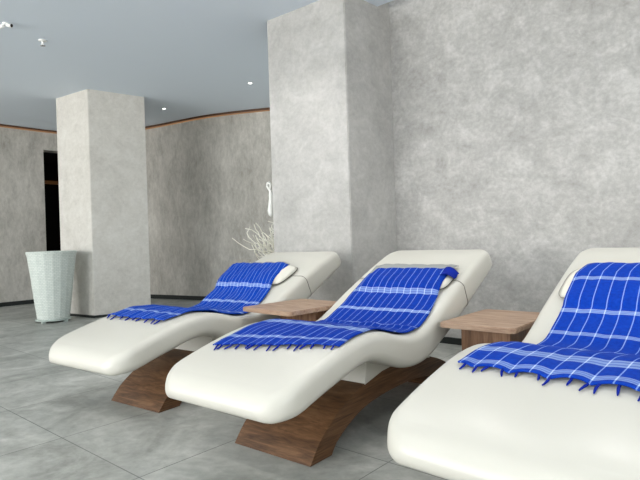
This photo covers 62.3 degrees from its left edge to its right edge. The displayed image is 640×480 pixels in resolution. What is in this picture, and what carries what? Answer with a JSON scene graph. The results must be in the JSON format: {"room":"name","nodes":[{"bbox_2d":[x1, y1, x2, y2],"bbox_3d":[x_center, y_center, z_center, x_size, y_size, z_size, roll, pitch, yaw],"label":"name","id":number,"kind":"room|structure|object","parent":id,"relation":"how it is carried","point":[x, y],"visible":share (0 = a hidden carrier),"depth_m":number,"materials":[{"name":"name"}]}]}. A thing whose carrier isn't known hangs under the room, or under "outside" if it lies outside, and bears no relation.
{"room":"spa","nodes":[
{"label":"spa","id":0,"kind":"room"},
{"bbox_2d":[0,127,46,302],"bbox_3d":[-8.948,-0.334,5.944,0.282,3.240,11.013,-2,0,42],"label":"wall","id":1,"kind":"structure","parent":0,"point":[22,190],"depth_m":9.61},
{"bbox_2d":[0,299,33,306],"bbox_3d":[-8.799,1.245,5.855,0.047,0.075,11.013,-2,0,42],"label":"baseboard","id":2,"kind":"structure","parent":1,"relation":"attached to","point":[13,303],"depth_m":9.52,"materials":[{"name":"black"}]},
{"bbox_2d":[43,132,57,152],"bbox_3d":[-5.074,-1.889,10.243,0.612,0.380,0.250,-2,0,-44],"label":"lintel","id":3,"kind":"object","parent":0,"point":[49,139],"visible":0.21,"depth_m":10.03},
{"bbox_2d":[43,152,60,250],"bbox_3d":[-5.734,-0.417,11.092,2.000,3.200,3.200,-2,0,41],"label":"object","id":4,"kind":"structure","parent":0,"point":[52,213],"depth_m":11.94,"materials":[{"name":"black"}]},
{"bbox_2d":[44,180,58,184],"bbox_3d":[-6.451,-1.279,11.428,0.080,0.070,1.600,-2,0,41],"label":"rail","id":5,"kind":"object","parent":4,"relation":"attached to","point":[45,181],"visible":0.22,"depth_m":11.86,"materials":[{"name":"brown"}]},
{"bbox_2d":[56,89,150,314],"bbox_3d":[-3.250,-0.516,7.948,0.938,3.240,0.908,-2,0,41],"label":"column","id":6,"kind":"structure","parent":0,"point":[101,140],"depth_m":7.69,"materials":[{"name":"paint"}]},
{"bbox_2d":[70,313,108,317],"bbox_3d":[-3.196,1.085,7.943,0.970,0.035,0.945,-2,0,41],"label":"baseboard","id":7,"kind":"structure","parent":6,"relation":"attached to","point":[75,315],"depth_m":7.55,"materials":[{"name":"black"}]},
{"bbox_2d":[0,0,392,130],"bbox_3d":[-3.284,-2.166,3.466,18.600,0.060,15.000,-2,0,41],"label":"ceiling","id":8,"kind":"structure","parent":0,"point":[186,58],"depth_m":6.17,"materials":[{"name":"white paint"}]},
{"bbox_2d":[0,22,12,28],"bbox_3d":[-3.104,-2.116,5.222,0.141,0.051,0.060,-2,0,6],"label":"spotlight","id":9,"kind":"object","parent":8,"relation":"attached to","point":[3,24],"visible":1,"depth_m":5.21,"materials":[{"name":"white plastic"}]},
{"bbox_2d":[38,39,46,46],"bbox_3d":[-2.980,-2.115,5.684,0.084,0.062,0.084,-2,0,41],"label":"sprinkler","id":10,"kind":"object","parent":8,"relation":"attached to","point":[42,41],"visible":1,"depth_m":5.67,"materials":[{"name":"white plastic"}]},
{"bbox_2d":[145,110,273,295],"bbox_3d":[-1.421,-0.575,9.385,7.072,3.240,0.628,-2,0,18],"label":"wall","id":11,"kind":"structure","parent":0,"point":[207,178],"depth_m":9.29,"materials":[{"name":"grey paint"}]},
{"bbox_2d":[0,107,269,133],"bbox_3d":[-6.304,-2.025,7.137,15.985,0.028,4.614,-2,0,-24],"label":"trim","id":12,"kind":"structure","parent":11,"relation":"attached to","point":[268,108],"depth_m":9.41,"materials":[{"name":"brown"}]},
{"bbox_2d":[151,294,205,299],"bbox_3d":[-1.369,1.007,9.244,6.986,0.075,0.394,-2,0,18],"label":"baseboard","id":13,"kind":"structure","parent":11,"relation":"attached to","point":[155,296],"depth_m":9.63,"materials":[{"name":"black"}]},
{"bbox_2d":[0,298,461,479],"bbox_3d":[-3.178,1.152,3.466,18.600,0.100,15.000,-2,0,41],"label":"floor","id":14,"kind":"structure","parent":0,"point":[58,422],"depth_m":2.82,"materials":[{"name":"concrete"}]},
{"bbox_2d":[25,250,76,323],"bbox_3d":[-3.674,0.635,7.268,0.640,0.965,0.630,-2,0,41],"label":"planter","id":15,"kind":"object","parent":14,"relation":"on","point":[51,272],"visible":1,"depth_m":7.06,"materials":[{"name":"grey"}]},
{"bbox_2d":[49,251,340,412],"bbox_3d":[-0.739,0.574,3.894,0.796,0.900,2.223,-2,0,36],"label":"lounger","id":16,"kind":"object","parent":14,"relation":"on","point":[115,346],"visible":0.66,"depth_m":3.29,"materials":[{"name":"white leather"}]},
{"bbox_2d":[107,261,289,323],"bbox_3d":[-0.861,0.362,3.936,0.795,0.333,1.407,-2,0,36],"label":"checked towel","id":17,"kind":"object","parent":16,"relation":"on","point":[243,284],"visible":0.98,"depth_m":4.08,"materials":[{"name":"blue fabric"}]},
{"bbox_2d":[216,266,297,284],"bbox_3d":[-0.530,0.287,4.380,0.745,0.142,0.295,-2,0,36],"label":"cushion","id":18,"kind":"object","parent":16,"relation":"on","point":[285,273],"visible":0.24,"depth_m":4.17,"materials":[{"name":"beige fabric"}]},
{"bbox_2d":[232,221,273,262],"bbox_3d":[-0.378,0.344,6.199,0.776,1.336,1.101,-2,0,41],"label":"branches","id":19,"kind":"object","parent":14,"relation":"on","point":[269,250],"visible":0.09,"depth_m":6.14,"materials":[{"name":"white plant"}]},
{"bbox_2d":[243,299,336,320],"bbox_3d":[-0.152,0.723,3.603,0.490,0.565,0.570,-2,0,45],"label":"side table","id":20,"kind":"object","parent":14,"relation":"on","point":[297,309],"visible":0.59,"depth_m":3.49,"materials":[{"name":"brown wood"}]},
{"bbox_2d":[165,249,491,466],"bbox_3d":[0.234,0.543,3.048,0.796,0.900,2.223,-2,0,39],"label":"lounger","id":21,"kind":"object","parent":14,"relation":"on","point":[296,406],"visible":0.77,"depth_m":2.47,"materials":[{"name":"white leather"}]},
{"bbox_2d":[213,264,458,350],"bbox_3d":[0.200,0.339,2.966,0.711,0.331,1.587,-2,0,39],"label":"checked towel","id":22,"kind":"object","parent":21,"relation":"on","point":[399,298],"visible":1,"depth_m":3.10,"materials":[{"name":"blue fabric"}]},
{"bbox_2d":[440,275,453,289],"bbox_3d":[0.583,0.249,3.434,0.600,0.119,0.245,-2,0,39],"label":"cushion","id":23,"kind":"object","parent":21,"relation":"on","point":[448,279],"visible":0.14,"depth_m":3.22,"materials":[{"name":"beige fabric"}]},
{"bbox_2d":[440,309,539,350],"bbox_3d":[1.014,0.703,2.984,0.420,0.530,0.620,-2,0,41],"label":"side table","id":24,"kind":"object","parent":14,"relation":"on","point":[486,325],"visible":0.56,"depth_m":2.83,"materials":[{"name":"brown wood"}]},
{"bbox_2d":[387,247,639,479],"bbox_3d":[1.198,0.512,2.207,0.784,0.900,2.223,-2,0,43],"label":"lounger","id":25,"kind":"object","parent":14,"relation":"on","point":[458,424],"visible":0.65,"depth_m":1.52,"materials":[{"name":"white leather"}]},
{"bbox_2d":[458,262,639,401],"bbox_3d":[1.207,0.296,2.188,0.671,0.333,1.498,-2,0,43],"label":"checked towel","id":26,"kind":"object","parent":25,"relation":"on","point":[594,338],"visible":1,"depth_m":2.27,"materials":[{"name":"blue fabric"}]},
{"bbox_2d":[558,269,579,297],"bbox_3d":[1.500,0.222,2.642,0.540,0.143,0.315,-2,0,43],"label":"cushion","id":27,"kind":"object","parent":25,"relation":"on","point":[563,290],"visible":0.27,"depth_m":2.77,"materials":[{"name":"beige fabric"}]},
{"bbox_2d":[267,0,396,300],"bbox_3d":[0.166,-0.776,5.368,1.010,3.540,0.860,-2,0,41],"label":"column","id":28,"kind":"structure","parent":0,"point":[330,79],"depth_m":5.01,"materials":[{"name":"paint"}]},
{"bbox_2d":[266,181,272,216],"bbox_3d":[-0.495,-0.420,5.463,0.131,0.372,0.070,-2,0,41],"label":"wall ornament","id":29,"kind":"object","parent":28,"relation":"attached to","point":[270,203],"visible":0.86,"depth_m":5.45,"materials":[{"name":"white ceramic"}]},
{"bbox_2d":[389,0,639,337],"bbox_3d":[3.637,-0.897,2.922,7.520,3.560,0.280,-2,0,41],"label":"wall","id":30,"kind":"structure","parent":0,"point":[516,123],"depth_m":4.46,"materials":[{"name":"grey paint"}]},
{"bbox_2d":[440,337,461,344],"bbox_3d":[3.603,0.855,2.804,7.500,0.060,0.015,-2,0,41],"label":"baseboard","id":31,"kind":"structure","parent":30,"relation":"attached to","point":[447,340],"depth_m":4.88,"materials":[{"name":"black"}]}
]}

